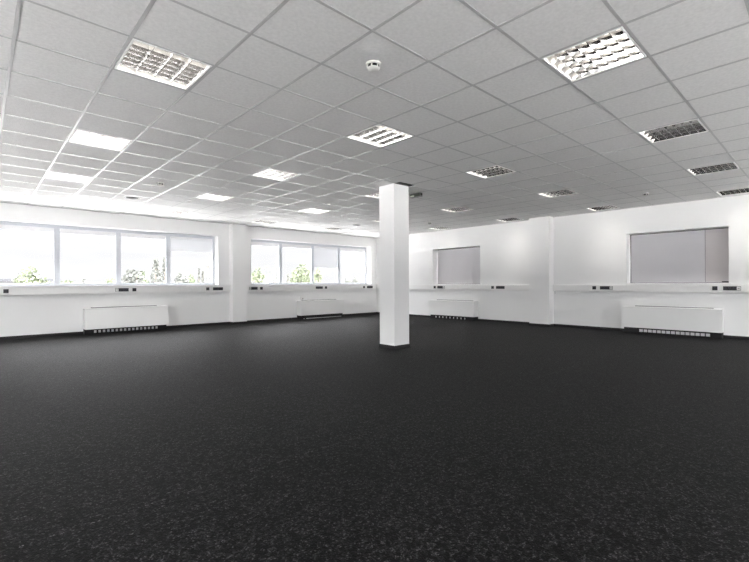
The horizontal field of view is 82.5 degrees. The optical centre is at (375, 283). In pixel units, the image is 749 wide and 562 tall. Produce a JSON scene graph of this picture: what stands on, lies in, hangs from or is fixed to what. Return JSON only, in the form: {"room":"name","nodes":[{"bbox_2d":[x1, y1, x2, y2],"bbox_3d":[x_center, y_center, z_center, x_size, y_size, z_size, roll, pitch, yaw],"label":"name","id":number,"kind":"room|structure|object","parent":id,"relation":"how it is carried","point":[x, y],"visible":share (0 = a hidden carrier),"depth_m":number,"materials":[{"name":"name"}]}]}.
{"room":"empty office","nodes":[
{"label":"empty office","id":0,"kind":"room"},
{"bbox_2d":[0,203,376,336],"bbox_3d":[-5.113,-0.487,11.818,14.453,3.308,0.360,0,0,-43],"label":"wall","id":1,"kind":"structure","parent":0,"point":[20,315],"depth_m":11.42,"materials":[{"name":"white paint"}]},
{"bbox_2d":[0,221,214,285],"bbox_3d":[-6.450,-0.657,10.704,4.870,1.400,0.105,0,0,-43],"label":"window","id":2,"kind":"structure","parent":1,"relation":"in","point":[57,228],"depth_m":10.66,"materials":[{"name":"white plastic"}]},
{"bbox_2d":[0,225,53,231],"bbox_3d":[-7.798,-1.225,9.458,1.074,0.096,0.038,0,0,-43],"label":"roller blind","id":3,"kind":"object","parent":2,"relation":"attached to","point":[8,227],"visible":1,"depth_m":9.48,"materials":[{"name":"white fabric"}]},
{"bbox_2d":[60,229,114,235],"bbox_3d":[-6.910,-1.229,10.288,1.122,0.096,0.038,0,0,-43],"label":"roller blind","id":4,"kind":"object","parent":2,"relation":"attached to","point":[70,231],"visible":1,"depth_m":10.26,"materials":[{"name":"white fabric"}]},
{"bbox_2d":[121,233,165,238],"bbox_3d":[-6.027,-1.233,11.112,1.056,0.096,0.038,0,0,-43],"label":"roller blind","id":5,"kind":"object","parent":2,"relation":"attached to","point":[122,234],"visible":1,"depth_m":11.07,"materials":[{"name":"white fabric"}]},
{"bbox_2d":[170,236,211,282],"bbox_3d":[-5.137,-0.655,11.940,1.136,1.258,0.038,0,0,-43],"label":"roller blind","id":6,"kind":"object","parent":2,"relation":"attached to","point":[181,244],"visible":1,"depth_m":11.91,"materials":[{"name":"white fabric"}]},
{"bbox_2d":[0,286,230,295],"bbox_3d":[-7.108,0.158,9.651,7.938,0.178,0.077,0,0,-43],"label":"cable trunking","id":7,"kind":"object","parent":1,"relation":"attached to","point":[139,289],"depth_m":10.26,"materials":[{"name":"white plastic"}]},
{"bbox_2d":[0,285,230,286],"bbox_3d":[-7.205,0.057,9.744,7.962,0.023,0.335,0,0,-43],"label":"window sill","id":8,"kind":"structure","parent":1,"relation":"attached to","point":[97,285],"depth_m":10.37,"materials":[{"name":"white plastic"}]},
{"bbox_2d":[0,312,376,339],"bbox_3d":[-4.930,1.136,11.585,13.793,0.062,0.222,0,0,-43],"label":"baseboard","id":9,"kind":"structure","parent":1,"relation":"attached to","point":[263,320],"depth_m":11.58,"materials":[{"name":"black plastic"}]},
{"bbox_2d":[251,239,365,284],"bbox_3d":[-2.151,-0.675,14.716,4.870,1.400,0.105,0,0,-43],"label":"window","id":10,"kind":"structure","parent":1,"relation":"in","point":[280,243],"depth_m":14.68,"materials":[{"name":"white plastic"}]},
{"bbox_2d":[251,242,278,246],"bbox_3d":[-3.515,-1.244,13.456,1.032,0.096,0.038,0,0,-43],"label":"roller blind","id":11,"kind":"object","parent":10,"relation":"attached to","point":[252,243],"visible":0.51,"depth_m":13.45,"materials":[{"name":"white fabric"}]},
{"bbox_2d":[282,244,310,248],"bbox_3d":[-2.638,-1.247,14.275,1.132,0.096,0.038,0,0,-43],"label":"roller blind","id":12,"kind":"object","parent":10,"relation":"attached to","point":[283,245],"visible":1,"depth_m":14.25,"materials":[{"name":"white fabric"}]},
{"bbox_2d":[314,246,336,267],"bbox_3d":[-1.760,-0.670,15.092,1.027,1.258,0.038,0,0,-43],"label":"roller blind","id":13,"kind":"object","parent":10,"relation":"attached to","point":[324,257],"visible":1,"depth_m":15.08,"materials":[{"name":"white fabric"}]},
{"bbox_2d":[340,248,364,251],"bbox_3d":[-0.863,-1.255,15.931,1.197,0.096,0.038,0,0,-43],"label":"roller blind","id":14,"kind":"object","parent":10,"relation":"attached to","point":[341,249],"visible":1,"depth_m":15.91,"materials":[{"name":"white fabric"}]},
{"bbox_2d":[247,285,375,290],"bbox_3d":[-1.945,0.136,14.480,5.324,0.178,0.061,0,0,-43],"label":"cable trunking","id":15,"kind":"object","parent":1,"relation":"attached to","point":[271,287],"visible":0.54,"depth_m":14.12,"materials":[{"name":"white plastic"}]},
{"bbox_2d":[247,284,377,285],"bbox_3d":[-2.006,0.035,14.595,5.403,0.023,0.335,0,0,-43],"label":"trim","id":16,"kind":"structure","parent":1,"relation":"attached to","point":[293,284],"depth_m":14.87,"materials":[{"name":"white plastic"}]},
{"bbox_2d":[229,223,246,321],"bbox_3d":[-4.011,-0.331,12.469,0.428,2.988,0.230,0,0,-43],"label":"pillar","id":17,"kind":"structure","parent":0,"point":[238,232],"depth_m":12.36,"materials":[{"name":"white paint"}]},
{"bbox_2d":[0,314,748,561],"bbox_3d":[-0.041,1.246,6.391,14.453,0.200,15.207,0,0,-43],"label":"floor","id":18,"kind":"structure","parent":0,"point":[294,440],"depth_m":3.00,"materials":[{"name":"grey carpet"}]},
{"bbox_2d":[83,305,168,334],"bbox_3d":[-6.053,0.862,10.437,1.791,0.618,0.342,0,0,-43],"label":"heater","id":19,"kind":"object","parent":18,"relation":"on","point":[96,320],"visible":1,"depth_m":10.30,"materials":[{"name":"white metal"}]},
{"bbox_2d":[91,305,156,307],"bbox_3d":[-6.151,0.563,10.497,1.407,0.018,0.090,0,0,-43],"label":"grille","id":20,"kind":"object","parent":19,"relation":"attached to","point":[145,305],"depth_m":10.43,"materials":[{"name":"grey plastic"}]},
{"bbox_2d":[297,299,343,318],"bbox_3d":[-1.837,0.844,14.430,1.773,0.618,0.257,0,0,-43],"label":"heater","id":21,"kind":"object","parent":18,"relation":"on","point":[321,308],"visible":1,"depth_m":14.26,"materials":[{"name":"white metal"}]},
{"bbox_2d":[429,299,477,320],"bbox_3d":[2.447,0.826,13.579,0.257,0.618,1.744,0,0,-43],"label":"heater","id":22,"kind":"object","parent":18,"relation":"on","point":[467,310],"visible":0.99,"depth_m":13.40,"materials":[{"name":"white metal"}]},
{"bbox_2d":[622,305,723,338],"bbox_3d":[6.423,0.809,9.319,0.257,0.618,1.809,0,0,-43],"label":"heater","id":23,"kind":"object","parent":18,"relation":"on","point":[704,322],"visible":1,"depth_m":9.16,"materials":[{"name":"white metal"}]},
{"bbox_2d":[635,305,713,308],"bbox_3d":[6.491,0.508,9.342,0.090,0.018,1.425,0,0,-43],"label":"grille","id":24,"kind":"object","parent":23,"relation":"attached to","point":[635,305],"depth_m":9.29,"materials":[{"name":"grey plastic"}]},
{"bbox_2d":[0,0,748,237],"bbox_3d":[-0.055,-1.752,6.348,13.793,0.017,14.547,0,0,-43],"label":"ceiling","id":25,"kind":"structure","parent":0,"point":[429,29],"depth_m":4.23,"materials":[{"name":"tile"}]},
{"bbox_2d":[366,60,380,71],"bbox_3d":[-0.016,-1.719,3.388,0.120,0.055,0.120,0,0,-43],"label":"smoke detector","id":26,"kind":"object","parent":25,"relation":"attached to","point":[372,65],"visible":1,"depth_m":3.35,"materials":[{"name":"beige plastic"}]},
{"bbox_2d":[0,0,748,237],"bbox_3d":[-0.055,-1.757,6.348,13.793,0.030,14.547,0,0,-43],"label":"grid","id":27,"kind":"object","parent":25,"relation":"attached to","point":[19,2],"visible":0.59,"depth_m":4.34,"materials":[{"name":"white metal"}]},
{"bbox_2d":[45,171,92,183],"bbox_3d":[-4.978,-1.784,6.935,0.569,0.128,0.569,0,0,-43],"label":"ceiling light","id":28,"kind":"object","parent":27,"relation":"attached to","point":[50,175],"visible":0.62,"depth_m":6.97,"materials":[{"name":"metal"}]},
{"bbox_2d":[68,129,131,150],"bbox_3d":[-3.341,-1.790,5.181,0.569,0.128,0.569,0,0,-43],"label":"ceiling light","id":29,"kind":"object","parent":27,"relation":"attached to","point":[82,137],"visible":0.62,"depth_m":5.20,"materials":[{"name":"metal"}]},
{"bbox_2d":[114,38,211,89],"bbox_3d":[-1.703,-1.798,3.426,0.569,0.128,0.569,0,0,-43],"label":"ceiling light","id":30,"kind":"object","parent":27,"relation":"attached to","point":[140,58],"visible":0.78,"depth_m":3.44,"materials":[{"name":"metal"}]},
{"bbox_2d":[158,210,190,214],"bbox_3d":[-4.861,-1.784,10.327,0.569,0.128,0.569,0,0,-43],"label":"ceiling light","id":31,"kind":"object","parent":27,"relation":"attached to","point":[163,211],"visible":0.48,"depth_m":10.38,"materials":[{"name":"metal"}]},
{"bbox_2d":[196,193,233,200],"bbox_3d":[-3.224,-1.791,8.573,0.569,0.128,0.569,0,0,-43],"label":"ceiling light","id":32,"kind":"object","parent":27,"relation":"attached to","point":[204,196],"visible":0.48,"depth_m":8.62,"materials":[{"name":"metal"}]},
{"bbox_2d":[253,220,275,223],"bbox_3d":[-3.107,-1.792,11.965,0.569,0.128,0.569,0,0,-43],"label":"ceiling light","id":33,"kind":"object","parent":27,"relation":"attached to","point":[257,221],"visible":0.42,"depth_m":11.98,"materials":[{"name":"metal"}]},
{"bbox_2d":[252,168,300,180],"bbox_3d":[-1.586,-1.798,6.818,0.569,0.128,0.569,0,0,-43],"label":"ceiling light","id":34,"kind":"object","parent":27,"relation":"attached to","point":[269,173],"visible":0.51,"depth_m":6.86,"materials":[{"name":"metal"}]},
{"bbox_2d":[299,208,327,213],"bbox_3d":[-1.469,-1.799,10.210,0.569,0.128,0.569,0,0,-43],"label":"ceiling light","id":35,"kind":"object","parent":27,"relation":"attached to","point":[310,210],"visible":0.48,"depth_m":10.26,"materials":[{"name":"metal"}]},
{"bbox_2d":[322,227,342,230],"bbox_3d":[-1.352,-1.799,13.602,0.569,0.128,0.569,0,0,-43],"label":"ceiling light","id":36,"kind":"object","parent":27,"relation":"attached to","point":[331,228],"visible":0.38,"depth_m":13.72,"materials":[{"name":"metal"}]},
{"bbox_2d":[365,192,378,198],"bbox_3d":[0.168,-1.806,8.456,0.569,0.128,0.569,0,0,-43],"label":"ceiling light","id":37,"kind":"object","parent":27,"relation":"attached to","point":[375,195],"visible":0.15,"depth_m":8.50,"materials":[{"name":"metal"}]},
{"bbox_2d":[347,124,412,147],"bbox_3d":[0.051,-1.805,5.064,0.569,0.128,0.569,0,0,-43],"label":"ceiling light","id":38,"kind":"object","parent":27,"relation":"attached to","point":[379,135],"visible":0.66,"depth_m":5.09,"materials":[{"name":"metal"}]},
{"bbox_2d":[428,227,449,229],"bbox_3d":[2.040,-1.814,13.485,0.569,0.128,0.569,0,0,-43],"label":"ceiling light","id":39,"kind":"object","parent":27,"relation":"attached to","point":[436,228],"visible":0.41,"depth_m":13.59,"materials":[{"name":"metal"}]},
{"bbox_2d":[441,207,473,211],"bbox_3d":[1.923,-1.813,10.093,0.569,0.128,0.569,0,0,-43],"label":"ceiling light","id":40,"kind":"object","parent":27,"relation":"attached to","point":[455,209],"visible":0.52,"depth_m":10.14,"materials":[{"name":"metal"}]},
{"bbox_2d":[465,165,515,177],"bbox_3d":[1.806,-1.813,6.701,0.569,0.128,0.569,0,0,-43],"label":"ceiling light","id":41,"kind":"object","parent":27,"relation":"attached to","point":[492,171],"visible":0.58,"depth_m":6.74,"materials":[{"name":"metal"}]},
{"bbox_2d":[497,217,523,221],"bbox_3d":[3.677,-1.821,11.731,0.569,0.128,0.569,0,0,-43],"label":"ceiling light","id":42,"kind":"object","parent":27,"relation":"attached to","point":[513,218],"visible":0.42,"depth_m":11.77,"materials":[{"name":"metal"}]},
{"bbox_2d":[539,189,578,197],"bbox_3d":[3.560,-1.820,8.339,0.569,0.128,0.569,0,0,-43],"label":"ceiling light","id":43,"kind":"object","parent":27,"relation":"attached to","point":[564,192],"visible":0.51,"depth_m":8.38,"materials":[{"name":"metal"}]},
{"bbox_2d":[542,26,646,81],"bbox_3d":[1.689,-1.812,3.309,0.569,0.128,0.569,0,0,-43],"label":"ceiling light","id":44,"kind":"object","parent":27,"relation":"attached to","point":[614,48],"visible":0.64,"depth_m":3.33,"materials":[{"name":"metal"}]},
{"bbox_2d":[586,205,619,210],"bbox_3d":[5.315,-1.828,9.976,0.569,0.128,0.569,0,0,-43],"label":"ceiling light","id":45,"kind":"object","parent":27,"relation":"attached to","point":[607,207],"visible":0.42,"depth_m":10.03,"materials":[{"name":"metal"}]},
{"bbox_2d":[638,118,708,142],"bbox_3d":[3.443,-1.820,4.947,0.569,0.128,0.569,0,0,-43],"label":"ceiling light","id":46,"kind":"object","parent":27,"relation":"attached to","point":[695,126],"visible":0.57,"depth_m":4.97,"materials":[{"name":"metal"}]},
{"bbox_2d":[686,162,739,175],"bbox_3d":[5.198,-1.827,6.584,0.569,0.128,0.569,0,0,-43],"label":"ceiling light","id":47,"kind":"object","parent":27,"relation":"attached to","point":[729,166],"visible":0.56,"depth_m":6.62,"materials":[{"name":"metal"}]},
{"bbox_2d":[716,188,748,195],"bbox_3d":[6.952,-1.835,8.222,0.569,0.128,0.569,0,0,-43],"label":"ceiling light","id":48,"kind":"object","parent":27,"relation":"attached to","point":[743,190],"visible":0.5,"depth_m":8.31,"materials":[{"name":"metal"}]},
{"bbox_2d":[410,193,421,198],"bbox_3d":[0.788,-1.711,8.289,0.076,0.070,0.266,0,0,-43],"label":"exit light","id":49,"kind":"object","parent":25,"relation":"attached to","point":[416,195],"visible":1,"depth_m":8.26,"materials":[{"name":"grey plastic"}]},
{"bbox_2d":[379,183,408,345],"bbox_3d":[0.335,-0.303,7.704,0.375,2.894,0.375,0,0,-43],"label":"wall column","id":50,"kind":"structure","parent":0,"point":[393,198],"depth_m":7.56,"materials":[{"name":"white paint"}]},
{"bbox_2d":[379,344,409,349],"bbox_3d":[0.341,1.113,7.704,0.399,0.062,0.399,0,0,-43],"label":"baseboard","id":51,"kind":"structure","parent":50,"relation":"attached to","point":[380,345],"depth_m":7.56,"materials":[{"name":"black plastic"}]},
{"bbox_2d":[395,182,407,185],"bbox_3d":[0.328,-1.957,7.704,0.351,0.414,0.351,0,0,-43],"label":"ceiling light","id":52,"kind":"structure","parent":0,"point":[399,183],"depth_m":7.61,"materials":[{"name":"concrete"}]},
{"bbox_2d":[529,216,553,323],"bbox_3d":[4.447,-0.368,11.463,0.280,2.988,0.550,0,0,-43],"label":"wall column","id":53,"kind":"structure","parent":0,"point":[541,293],"depth_m":11.33,"materials":[{"name":"white paint"}]},
{"bbox_2d":[0,194,746,237],"bbox_3d":[-0.055,-1.751,6.348,13.793,0.022,14.547,0,0,-43],"label":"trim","id":54,"kind":"structure","parent":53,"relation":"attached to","point":[744,194],"depth_m":10.58,"materials":[{"name":"white paint"}]},
{"bbox_2d":[376,194,748,336],"bbox_3d":[5.226,-0.531,11.067,0.360,3.308,14.847,0,0,-43],"label":"wall","id":55,"kind":"structure","parent":0,"point":[588,248],"depth_m":10.73,"materials":[{"name":"white paint"}]},
{"bbox_2d":[376,285,528,290],"bbox_3d":[2.166,0.118,14.036,0.061,0.178,6.317,0,0,-43],"label":"cable trunking","id":56,"kind":"object","parent":55,"relation":"attached to","point":[411,287],"visible":0.56,"depth_m":13.23,"materials":[{"name":"white plastic"}]},
{"bbox_2d":[432,246,479,284],"bbox_3d":[2.671,-0.566,13.771,0.365,1.184,1.932,0,0,-43],"label":"window","id":57,"kind":"structure","parent":55,"relation":"in","point":[479,246],"depth_m":13.80,"materials":[{"name":"white plastic"}]},
{"bbox_2d":[438,247,479,282],"bbox_3d":[2.734,-0.580,13.825,0.044,1.133,1.818,0,0,-43],"label":"roller blind","id":58,"kind":"object","parent":57,"relation":"attached to","point":[459,265],"visible":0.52,"depth_m":13.82,"materials":[{"name":"grey fabric"}]},
{"bbox_2d":[377,312,748,339],"bbox_3d":[4.904,1.093,10.956,0.272,0.062,14.535,0,0,-43],"label":"baseboard","id":59,"kind":"structure","parent":55,"relation":"attached to","point":[488,320],"depth_m":11.15,"materials":[{"name":"black plastic"}]},
{"bbox_2d":[553,284,748,292],"bbox_3d":[7.306,0.132,8.517,0.077,0.250,7.646,0,0,-43],"label":"cable trunking","id":60,"kind":"object","parent":55,"relation":"attached to","point":[707,288],"depth_m":9.57,"materials":[{"name":"white plastic"}]},
{"bbox_2d":[625,227,731,283],"bbox_3d":[6.673,-0.583,9.483,0.365,1.184,1.951,0,0,-43],"label":"window","id":61,"kind":"structure","parent":55,"relation":"in","point":[705,282],"depth_m":9.51,"materials":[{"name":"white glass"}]},
{"bbox_2d":[631,229,704,282],"bbox_3d":[6.595,-0.597,9.688,0.044,1.133,1.416,0,0,-43],"label":"roller blind","id":62,"kind":"object","parent":61,"relation":"attached to","point":[679,256],"visible":1,"depth_m":9.64,"materials":[{"name":"grey fabric"}]},
{"bbox_2d":[705,228,728,281],"bbox_3d":[7.215,-0.597,9.014,0.057,1.138,0.412,0,0,-43],"label":"roller blind","id":63,"kind":"object","parent":61,"relation":"attached to","point":[716,240],"visible":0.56,"depth_m":9.01,"materials":[{"name":"grey fabric"}]},
{"label":"outside","id":64,"kind":"structure","parent":0,"visible":0},
{"bbox_3d":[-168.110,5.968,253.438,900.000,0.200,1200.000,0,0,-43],"label":"ground","id":65,"kind":"structure","parent":64,"visible":0},
{"bbox_2d":[0,279,53,282],"bbox_3d":[-53.952,2.383,56.258,18.300,5.988,12.600,0,0,-43],"label":"roofed building","id":66,"kind":"structure","parent":65,"relation":"on","point":[1,280],"depth_m":54.56,"materials":[{"name":"white"}]},
{"bbox_2d":[12,266,50,282],"bbox_3d":[-35.915,1.712,44.501,3.324,7.185,3.391,0,0,-43],"label":"round tree","id":67,"kind":"object","parent":65,"relation":"on","point":[20,279],"visible":0.36,"depth_m":44.13,"materials":[{"name":"green plant"}]},
{"bbox_2d":[105,278,114,282],"bbox_3d":[-46.494,2.149,75.408,3.358,6.404,3.158,0,0,-43],"label":"round tree","id":68,"kind":"object","parent":65,"relation":"on","point":[112,279],"visible":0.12,"depth_m":74.98,"materials":[{"name":"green plant"}]},
{"bbox_2d":[121,269,144,282],"bbox_3d":[-27.548,1.815,48.188,2.981,6.908,2.538,0,0,-4],"label":"round tree","id":69,"kind":"object","parent":65,"relation":"on","point":[133,278],"visible":0.26,"depth_m":47.74,"materials":[{"name":"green plant"}]},
{"bbox_2d":[138,271,149,282],"bbox_3d":[-27.646,1.873,50.685,1.887,6.792,1.712,0,0,-43],"label":"round tree","id":70,"kind":"object","parent":65,"relation":"on","point":[142,272],"visible":0.09,"depth_m":50.62,"materials":[{"name":"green plant"}]},
{"bbox_2d":[149,258,162,282],"bbox_3d":[-24.705,1.179,48.045,2.276,8.146,2.288,0,0,-43],"label":"poplar tree","id":71,"kind":"object","parent":65,"relation":"on","point":[156,267],"visible":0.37,"depth_m":47.89,"materials":[{"name":"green plant"}]},
{"bbox_2d":[160,257,164,282],"bbox_3d":[-24.982,0.990,50.550,1.646,8.525,1.712,0,0,-43],"label":"poplar tree","id":72,"kind":"object","parent":65,"relation":"on","point":[163,264],"visible":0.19,"depth_m":50.38,"materials":[{"name":"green plant"}]},
{"bbox_2d":[174,272,189,282],"bbox_3d":[-26.336,1.838,57.400,2.354,6.851,2.489,0,0,31],"label":"round tree","id":73,"kind":"object","parent":65,"relation":"on","point":[179,279],"visible":0.2,"depth_m":57.19,"materials":[{"name":"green plant"}]},
{"bbox_2d":[188,273,195,282],"bbox_3d":[-30.238,1.785,70.069,1.955,6.991,1.899,0,0,-43],"label":"round tree","id":74,"kind":"object","parent":65,"relation":"on","point":[192,280],"visible":0.21,"depth_m":69.87,"materials":[{"name":"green plant"}]},
{"bbox_2d":[197,268,200,282],"bbox_3d":[-25.260,1.475,61.150,0.755,7.559,0.846,0,0,-43],"label":"poplar tree","id":75,"kind":"object","parent":65,"relation":"on","point":[198,268],"visible":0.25,"depth_m":61.08,"materials":[{"name":"grey plant"}]},
{"bbox_2d":[201,267,203,282],"bbox_3d":[-25.283,1.390,62.518,0.801,7.728,0.795,0,0,-43],"label":"poplar tree","id":76,"kind":"object","parent":65,"relation":"on","point":[202,272],"visible":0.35,"depth_m":62.47,"materials":[{"name":"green plant"}]},
{"bbox_2d":[251,268,264,282],"bbox_3d":[-17.405,1.364,62.752,2.350,7.721,2.773,0,0,32],"label":"round tree","id":77,"kind":"object","parent":65,"relation":"on","point":[255,276],"visible":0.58,"depth_m":62.58,"materials":[{"name":"green plant"}]},
{"bbox_2d":[260,266,272,282],"bbox_3d":[-14.535,1.362,57.582,1.970,7.701,2.415,0,0,-43],"label":"bare tree","id":78,"kind":"object","parent":65,"relation":"on","point":[266,278],"visible":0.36,"depth_m":57.43,"materials":[{"name":"grey plant"}]},
{"bbox_2d":[272,262,277,282],"bbox_3d":[-12.927,1.128,56.079,1.333,8.154,1.512,0,0,-13],"label":"bare tree","id":79,"kind":"object","parent":65,"relation":"on","point":[276,262],"visible":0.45,"depth_m":56.11,"materials":[{"name":"grey plant"}]},
{"bbox_2d":[289,263,316,282],"bbox_3d":[-11.380,1.011,66.158,4.494,8.374,4.206,0,0,7],"label":"round tree","id":80,"kind":"object","parent":65,"relation":"on","point":[302,276],"visible":0.55,"depth_m":65.53,"materials":[{"name":"green plant"}]},
{"bbox_2d":[314,268,321,282],"bbox_3d":[-12.128,0.899,89.715,2.056,8.606,2.202,0,0,-43],"label":"round tree","id":81,"kind":"object","parent":65,"relation":"on","point":[319,273],"visible":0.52,"depth_m":89.66,"materials":[{"name":"green plant"}]},
{"bbox_2d":[352,277,358,282],"bbox_3d":[-4.556,1.716,96.589,2.208,6.909,2.260,0,0,-5],"label":"round tree","id":82,"kind":"object","parent":65,"relation":"on","point":[355,280],"visible":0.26,"depth_m":96.38,"materials":[{"name":"grey plant"}]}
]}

